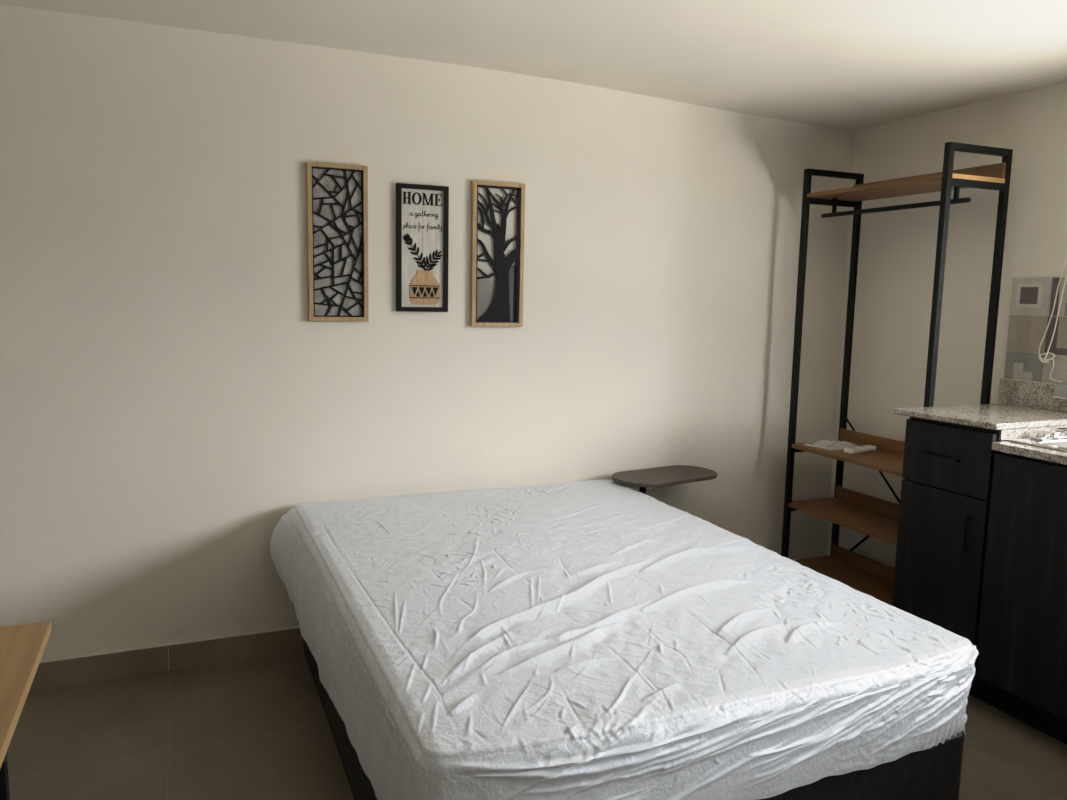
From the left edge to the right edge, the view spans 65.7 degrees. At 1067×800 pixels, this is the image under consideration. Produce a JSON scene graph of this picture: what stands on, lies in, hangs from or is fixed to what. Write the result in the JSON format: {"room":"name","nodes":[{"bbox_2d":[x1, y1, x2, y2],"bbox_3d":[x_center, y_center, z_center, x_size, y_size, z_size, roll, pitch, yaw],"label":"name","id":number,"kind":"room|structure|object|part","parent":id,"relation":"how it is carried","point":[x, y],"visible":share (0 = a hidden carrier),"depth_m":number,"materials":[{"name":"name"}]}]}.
{"room":"studio apartment","nodes":[
{"label":"studio apartment","id":0,"kind":"room"},
{"bbox_2d":[0,4,854,662],"bbox_3d":[-0.693,-0.169,3.364,5.165,2.348,0.150,-2,8,-23],"label":"wall","id":1,"kind":"structure","parent":0,"point":[169,392],"depth_m":3.21,"materials":[{"name":"beige paint"}]},
{"bbox_2d":[306,161,368,321],"bbox_3d":[-0.753,-0.602,3.181,0.228,0.596,0.026,-2,8,-23],"label":"wall art","id":2,"kind":"object","parent":1,"relation":"attached to","point":[337,194],"visible":1,"depth_m":3.18,"materials":[{"name":"brown wood"}]},
{"bbox_2d":[396,183,448,311],"bbox_3d":[-0.445,-0.606,3.314,0.211,0.500,0.024,-2,8,-23],"label":"wall sign","id":3,"kind":"object","parent":1,"relation":"attached to","point":[422,211],"visible":1,"depth_m":3.31,"materials":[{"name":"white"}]},
{"bbox_2d":[410,270,439,304],"bbox_3d":[-0.439,-0.454,3.337,0.126,0.136,0.004,-2,8,-23],"label":"vase","id":4,"kind":"object","parent":3,"relation":"on","point":[424,284],"depth_m":3.33,"materials":[{"name":"brown"}]},
{"bbox_2d":[29,555,826,691],"bbox_3d":[-0.684,0.954,3.434,4.865,0.104,0.010,-2,8,-23],"label":"baseboard","id":5,"kind":"structure","parent":1,"relation":"attached to","point":[83,669],"depth_m":3.13,"materials":[{"name":"beige ceramic"}]},
{"bbox_2d":[470,180,524,326],"bbox_3d":[-0.150,-0.603,3.440,0.228,0.593,0.026,-2,8,-23],"label":"wall art","id":6,"kind":"object","parent":1,"relation":"attached to","point":[497,208],"visible":1,"depth_m":3.44,"materials":[{"name":"brown wood"}]},
{"bbox_2d":[0,0,1066,129],"bbox_3d":[0.268,-1.078,1.028,5.165,0.214,4.934,-2,8,-23],"label":"ceiling","id":7,"kind":"structure","parent":0,"point":[843,64],"depth_m":2.86,"materials":[{"name":"beige paint"}]},
{"bbox_2d":[7,651,1066,799],"bbox_3d":[0.219,1.355,1.341,5.165,0.120,4.934,-2,8,-23],"label":"floor","id":8,"kind":"structure","parent":0,"point":[257,728],"depth_m":2.66,"materials":[{"name":"beige ceramic"}]},
{"bbox_2d":[0,621,51,799],"bbox_3d":[-1.464,0.893,1.258,1.232,0.750,0.617,-2,8,-23],"label":"desk","id":9,"kind":"object","parent":8,"relation":"on","point":[22,647],"visible":1,"depth_m":1.54,"materials":[{"name":"brown wood"}]},
{"bbox_3d":[-1.019,0.880,1.587,0.030,0.708,0.030,-2,8,-23],"label":"leg","id":10,"kind":"part","parent":9,"relation":"part of","materials":[{"name":"black metal"}]},
{"bbox_2d":[303,639,964,799],"bbox_3d":[0.072,0.918,2.652,1.396,0.405,1.913,-2,8,-23],"label":"bed base","id":11,"kind":"object","parent":8,"relation":"on","point":[934,773],"visible":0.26,"depth_m":1.98,"materials":[{"name":"black fabric"}]},
{"bbox_2d":[270,479,978,799],"bbox_3d":[0.051,0.646,2.596,1.506,0.350,1.972,-2,8,-23],"label":"fitted sheet","id":12,"kind":"object","parent":11,"relation":"on","point":[606,639],"visible":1,"depth_m":1.95,"materials":[{"name":"white fabric"}]},
{"bbox_2d":[612,465,716,493],"bbox_3d":[0.586,0.659,3.754,0.515,0.658,0.270,-3,9,-31],"label":"side table","id":13,"kind":"object","parent":8,"relation":"on","point":[674,474],"visible":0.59,"depth_m":3.67,"materials":[{"name":"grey wood"}]},
{"bbox_2d":[781,142,1012,605],"bbox_3d":[1.546,-0.010,3.659,0.340,2.047,0.802,-2,8,-23],"label":"clothes rack","id":14,"kind":"object","parent":8,"relation":"on","point":[872,516],"visible":0.56,"depth_m":3.77,"materials":[{"name":"black metal"}]},
{"bbox_3d":[1.249,-0.057,3.950,0.026,2.041,0.026,-2,8,-23],"label":"post","id":15,"kind":"part","parent":14,"relation":"part of","materials":[{"name":"black metal"}]},
{"bbox_2d":[793,555,893,605],"bbox_3d":[1.517,0.849,3.767,0.309,0.018,0.789,-2,8,-23],"label":"shelf","id":16,"kind":"object","parent":14,"relation":"attached to","point":[878,585],"depth_m":3.88,"materials":[{"name":"brown wood"}]},
{"bbox_2d":[788,497,898,545],"bbox_3d":[1.523,0.550,3.728,0.309,0.018,0.789,-2,8,-23],"label":"shelf","id":17,"kind":"object","parent":14,"relation":"attached to","point":[870,520],"depth_m":3.81,"materials":[{"name":"brown wood"}]},
{"bbox_3d":[1.538,-0.067,4.073,0.026,2.041,0.026,-2,8,-23],"label":"post","id":18,"kind":"part","parent":14,"relation":"part of","materials":[{"name":"black metal"}]},
{"bbox_2d":[792,440,903,476],"bbox_3d":[1.529,0.262,3.691,0.309,0.018,0.789,-2,8,-23],"label":"shelf","id":19,"kind":"object","parent":14,"relation":"attached to","point":[884,459],"depth_m":3.75,"materials":[{"name":"brown wood"}]},
{"bbox_2d":[844,445,876,453],"bbox_3d":[1.504,0.227,3.802,0.190,0.022,0.050,-4,9,-36],"label":"remote control","id":20,"kind":"object","parent":14,"relation":"on","point":[866,448],"visible":1,"depth_m":3.77,"materials":[{"name":"white plastic"}]},
{"bbox_3d":[1.516,-0.817,3.529,0.020,0.020,0.790,-2,8,-23],"label":"hanging rod","id":21,"kind":"part","parent":14,"relation":"part of","materials":[{"name":"black metal"}]},
{"bbox_2d":[807,173,1004,201],"bbox_3d":[1.552,-0.904,3.540,0.309,0.018,0.791,-2,8,-23],"label":"shelf","id":22,"kind":"object","parent":14,"relation":"attached to","point":[931,183],"depth_m":3.44,"materials":[{"name":"brown wood"}]},
{"bbox_3d":[1.551,0.040,3.248,0.026,2.041,0.026,-2,8,-23],"label":"post","id":23,"kind":"part","parent":14,"relation":"part of","materials":[{"name":"black metal"}]},
{"bbox_3d":[1.840,0.030,3.370,0.026,2.041,0.026,-2,8,-23],"label":"post","id":24,"kind":"part","parent":14,"relation":"part of","materials":[{"name":"black metal"}]},
{"bbox_2d":[892,417,1008,704],"bbox_3d":[1.732,0.576,3.161,0.585,1.020,0.373,-2,8,-23],"label":"base cabinet","id":25,"kind":"object","parent":8,"relation":"on","point":[946,488],"visible":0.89,"depth_m":3.02,"materials":[{"name":"black wood"}]},
{"bbox_3d":[1.481,0.207,3.012,0.030,0.012,0.162,-2,8,-23],"label":"handle","id":26,"kind":"part","parent":25,"relation":"part of","materials":[{"name":"black metal"}]},
{"bbox_3d":[1.498,0.640,3.070,0.018,0.626,0.369,-2,8,-23],"label":"door","id":27,"kind":"part","parent":25,"relation":"part of","materials":[{"name":"grey wood"}]},
{"bbox_3d":[1.506,0.209,3.014,0.018,0.231,0.369,-2,8,-23],"label":"drawer","id":28,"kind":"part","parent":25,"relation":"part of","materials":[{"name":"grey wood"}]},
{"bbox_3d":[1.530,0.473,2.919,0.030,0.139,0.012,-2,8,-23],"label":"handle","id":29,"kind":"part","parent":25,"relation":"part of","materials":[{"name":"black metal"}]},
{"bbox_2d":[894,378,1066,440],"bbox_3d":[1.729,0.026,3.092,0.614,0.164,0.427,-2,8,-23],"label":"countertop","id":30,"kind":"structure","parent":25,"relation":"on","point":[1025,407],"depth_m":3.10,"materials":[{"name":"beige stone"}]},
{"bbox_3d":[1.791,1.012,3.247,0.438,0.135,0.373,-2,8,-23],"label":"kick plate","id":31,"kind":"part","parent":25,"relation":"part of","materials":[{"name":"black wood"}]},
{"bbox_2d":[975,453,1066,743],"bbox_3d":[2.128,0.737,2.242,0.585,0.950,1.636,-2,8,-23],"label":"base cabinet","id":32,"kind":"object","parent":8,"relation":"on","point":[1022,641],"visible":0.92,"depth_m":2.74,"materials":[{"name":"black wood"}]},
{"bbox_2d":[992,441,1066,464],"bbox_3d":[2.145,0.233,2.180,0.575,0.063,1.636,-2,8,-23],"label":"countertop","id":33,"kind":"structure","parent":32,"relation":"on","point":[1056,456],"depth_m":2.69,"materials":[{"name":"grey stone"}]},
{"bbox_2d":[1009,438,1066,451],"bbox_3d":[1.958,0.272,2.560,0.385,0.189,0.786,-2,8,-23],"label":"sink","id":34,"kind":"object","parent":33,"relation":"in","point":[1061,444],"visible":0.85,"depth_m":2.80,"materials":[{"name":"silver metal"}]},
{"bbox_2d":[1048,442,1066,447],"bbox_3d":[1.950,0.277,2.541,0.269,0.182,0.670,-2,8,-23],"label":"basin","id":35,"kind":"object","parent":34,"relation":"in","point":[1056,444],"depth_m":2.82,"materials":[{"name":"silver metal"}]},
{"bbox_2d":[1030,428,1066,440],"bbox_3d":[1.850,0.122,2.795,0.210,0.044,0.208,-2,8,-23],"label":"faucet","id":36,"kind":"object","parent":33,"relation":"on","point":[1041,435],"visible":1,"depth_m":2.83,"materials":[{"name":"silver metal"}]},
{"bbox_3d":[1.756,0.121,2.824,0.024,0.025,0.066,-2,8,-23],"label":"lever","id":37,"kind":"part","parent":36,"relation":"part of","materials":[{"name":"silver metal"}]},
{"bbox_3d":[1.817,0.128,2.872,0.210,0.011,0.044,-2,8,-23],"label":"deck plate","id":38,"kind":"part","parent":36,"relation":"part of","materials":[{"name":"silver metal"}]},
{"bbox_3d":[1.852,0.118,2.789,0.018,0.034,0.196,-2,8,-23],"label":"spout","id":39,"kind":"part","parent":36,"relation":"part of","materials":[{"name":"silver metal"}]},
{"bbox_3d":[2.188,1.139,2.323,0.438,0.135,1.636,-2,8,-23],"label":"kick plate","id":40,"kind":"part","parent":32,"relation":"part of","materials":[{"name":"black wood"}]},
{"bbox_2d":[826,81,1066,567],"bbox_3d":[2.550,0.082,2.167,0.150,2.286,4.634,-2,8,-23],"label":"wall","id":41,"kind":"structure","parent":0,"point":[897,254],"depth_m":3.67,"materials":[{"name":"beige paint"}]},
{"bbox_2d":[998,379,1066,411],"bbox_3d":[2.000,-0.014,3.214,0.018,0.098,0.407,-2,8,-23],"label":"backsplash","id":42,"kind":"structure","parent":41,"relation":"attached to","point":[1023,393],"depth_m":3.27,"materials":[{"name":"grey stone"}]},
{"bbox_2d":[1004,277,1066,383],"bbox_3d":[2.066,-0.253,3.073,0.008,0.406,0.650,-2,8,-23],"label":"backsplash","id":43,"kind":"structure","parent":41,"relation":"attached to","point":[1032,299],"depth_m":3.26,"materials":[{"name":"tile"}]},
{"bbox_2d":[1039,258,1066,381],"bbox_3d":[2.000,-0.359,3.162,0.038,0.573,0.105,-4,9,-37],"label":"cord","id":44,"kind":"object","parent":41,"relation":"hanging from","point":[1047,353],"visible":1,"depth_m":3.17,"materials":[{"name":"white plastic"}]}
]}

